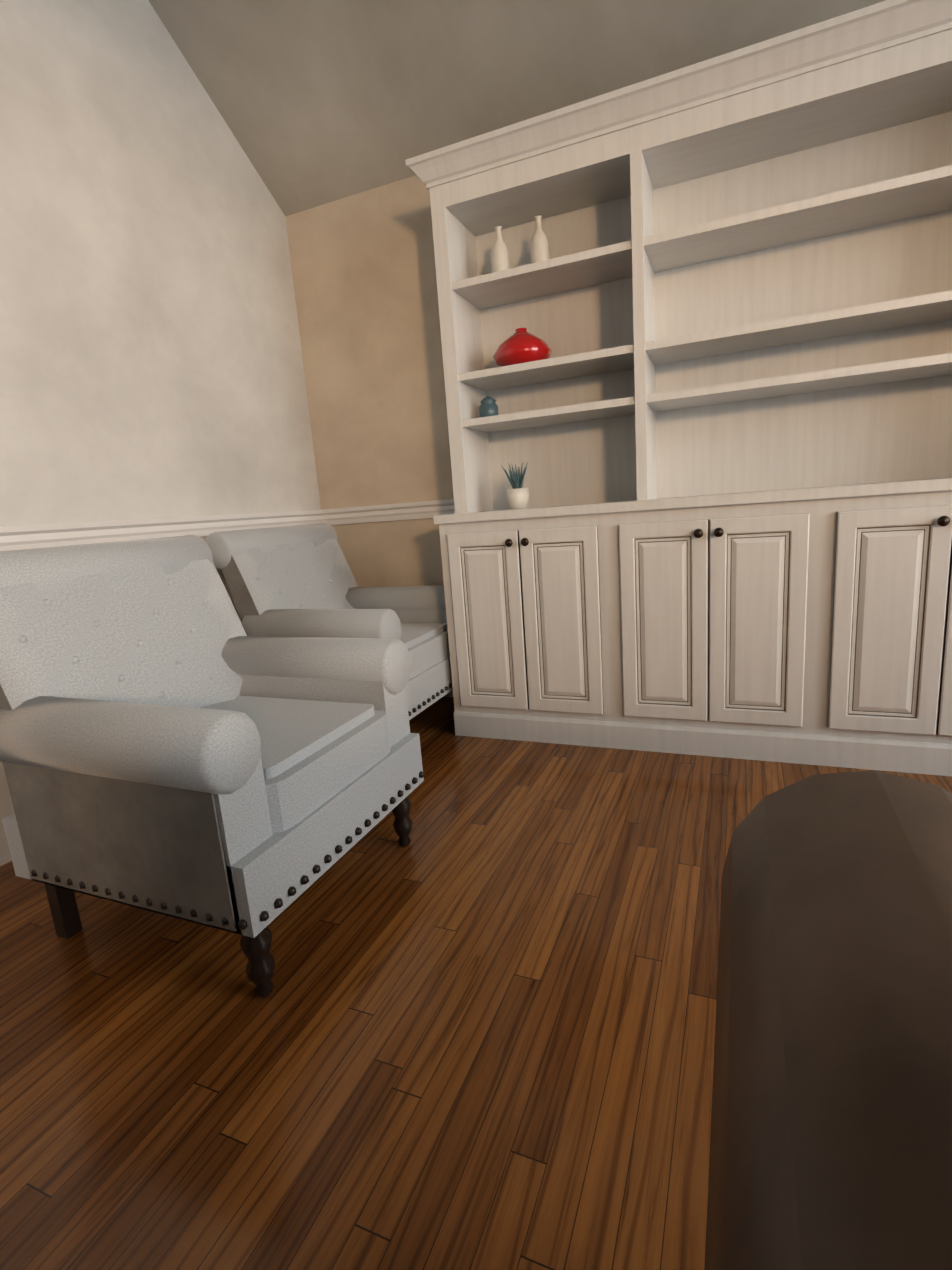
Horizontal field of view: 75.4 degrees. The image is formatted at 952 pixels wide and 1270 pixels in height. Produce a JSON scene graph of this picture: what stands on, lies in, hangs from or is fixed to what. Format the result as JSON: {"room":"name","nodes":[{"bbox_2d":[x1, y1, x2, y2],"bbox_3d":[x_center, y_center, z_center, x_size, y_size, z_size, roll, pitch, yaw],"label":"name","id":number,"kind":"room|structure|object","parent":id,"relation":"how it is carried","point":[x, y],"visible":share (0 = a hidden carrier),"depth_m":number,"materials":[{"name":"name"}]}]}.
{"room":"living room","nodes":[
{"label":"living room","id":0,"kind":"room"},
{"bbox_2d":[0,0,319,865],"bbox_3d":[-1.827,-1.669,1.203,0.150,5.000,4.140,1,13,23],"label":"wall","id":1,"kind":"structure","parent":0,"point":[194,320],"depth_m":2.30,"materials":[{"name":"paint"}]},
{"bbox_2d":[0,509,323,550],"bbox_3d":[-1.172,-0.446,2.539,0.038,0.085,1.819,1,13,23],"label":"chair rail","id":2,"kind":"object","parent":1,"relation":"attached to","point":[19,537],"depth_m":2.31,"materials":[{"name":"white wood"}]},
{"bbox_2d":[284,175,453,696],"bbox_3d":[2.252,-2.094,1.778,7.200,5.000,0.150,1,13,23],"label":"wall","id":3,"kind":"structure","parent":0,"point":[364,268],"depth_m":3.06,"materials":[{"name":"paint"}]},
{"bbox_2d":[324,499,454,524],"bbox_3d":[-0.402,-0.631,3.158,0.870,0.085,0.038,1,13,23],"label":"chair rail","id":4,"kind":"object","parent":3,"relation":"attached to","point":[422,509],"depth_m":3.17,"materials":[{"name":"white wood"}]},
{"bbox_2d":[0,697,951,1269],"bbox_3d":[0.451,1.120,-0.615,8.570,0.050,10.870,1,13,23],"label":"floor","id":5,"kind":"structure","parent":0,"point":[474,1029],"depth_m":1.17,"materials":[{"name":"brown wood"}]},
{"bbox_2d":[0,535,423,997],"bbox_3d":[-0.697,0.226,1.628,0.849,0.959,0.790,1,13,23],"label":"armchair","id":6,"kind":"object","parent":5,"relation":"on","point":[176,741],"visible":1,"depth_m":1.41,"materials":[{"name":"grey fabric"}]},
{"bbox_2d":[205,523,452,719],"bbox_3d":[-0.552,-0.018,2.755,0.849,0.959,0.790,1,13,23],"label":"armchair","id":7,"kind":"object","parent":5,"relation":"on","point":[292,581],"visible":0.56,"depth_m":2.61,"materials":[{"name":"grey fabric"}]},
{"bbox_2d":[405,0,951,775],"bbox_3d":[0.857,-0.728,2.311,2.174,2.320,0.548,1,13,23],"label":"bookcase","id":8,"kind":"object","parent":5,"relation":"on","point":[721,422],"visible":1,"depth_m":2.27,"materials":[{"name":"paint"}]},
{"bbox_2d":[479,396,498,416],"bbox_3d":[0.055,-0.985,2.675,0.084,0.100,0.084,1,13,23],"label":"jar","id":9,"kind":"object","parent":8,"relation":"on","point":[488,406],"visible":0.75,"depth_m":2.64,"materials":[{"name":"blue ceramic"}]},
{"bbox_2d":[491,226,509,272],"bbox_3d":[0.098,-1.561,2.530,0.073,0.210,0.073,-3,12,8],"label":"bottle","id":10,"kind":"object","parent":8,"relation":"on","point":[499,252],"depth_m":2.50,"materials":[{"name":"white ceramic"}]},
{"bbox_2d":[501,462,528,508],"bbox_3d":[0.175,-0.646,2.669,0.111,0.194,0.127,1,13,23],"label":"potted plant","id":11,"kind":"object","parent":8,"relation":"on","point":[517,496],"visible":1,"depth_m":2.65,"materials":[{"name":"white ceramic"}]},
{"bbox_2d":[493,328,551,366],"bbox_3d":[0.194,-1.196,2.587,0.246,0.160,0.250,1,13,23],"label":"vase","id":12,"kind":"object","parent":8,"relation":"on","point":[521,345],"visible":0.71,"depth_m":2.50,"materials":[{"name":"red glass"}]},
{"bbox_2d":[530,215,549,263],"bbox_3d":[0.255,-1.559,2.463,0.073,0.210,0.073,-3,12,8],"label":"bottle","id":13,"kind":"object","parent":8,"relation":"on","point":[539,245],"depth_m":2.44,"materials":[{"name":"white ceramic"}]},
{"bbox_2d":[704,770,951,1269],"bbox_3d":[1.067,0.464,-0.221,2.170,0.981,1.017,1,13,23],"label":"sofa","id":14,"kind":"object","parent":5,"relation":"on","point":[831,1134],"visible":1,"depth_m":0.32,"materials":[{"name":"leather"}]},
{"bbox_2d":[148,0,885,215],"bbox_3d":[1.378,-2.623,-0.295,7.200,2.282,4.320,1,13,23],"label":"ceiling","id":15,"kind":"structure","parent":0,"point":[318,102],"depth_m":2.39,"materials":[{"name":"paint"}]}
]}

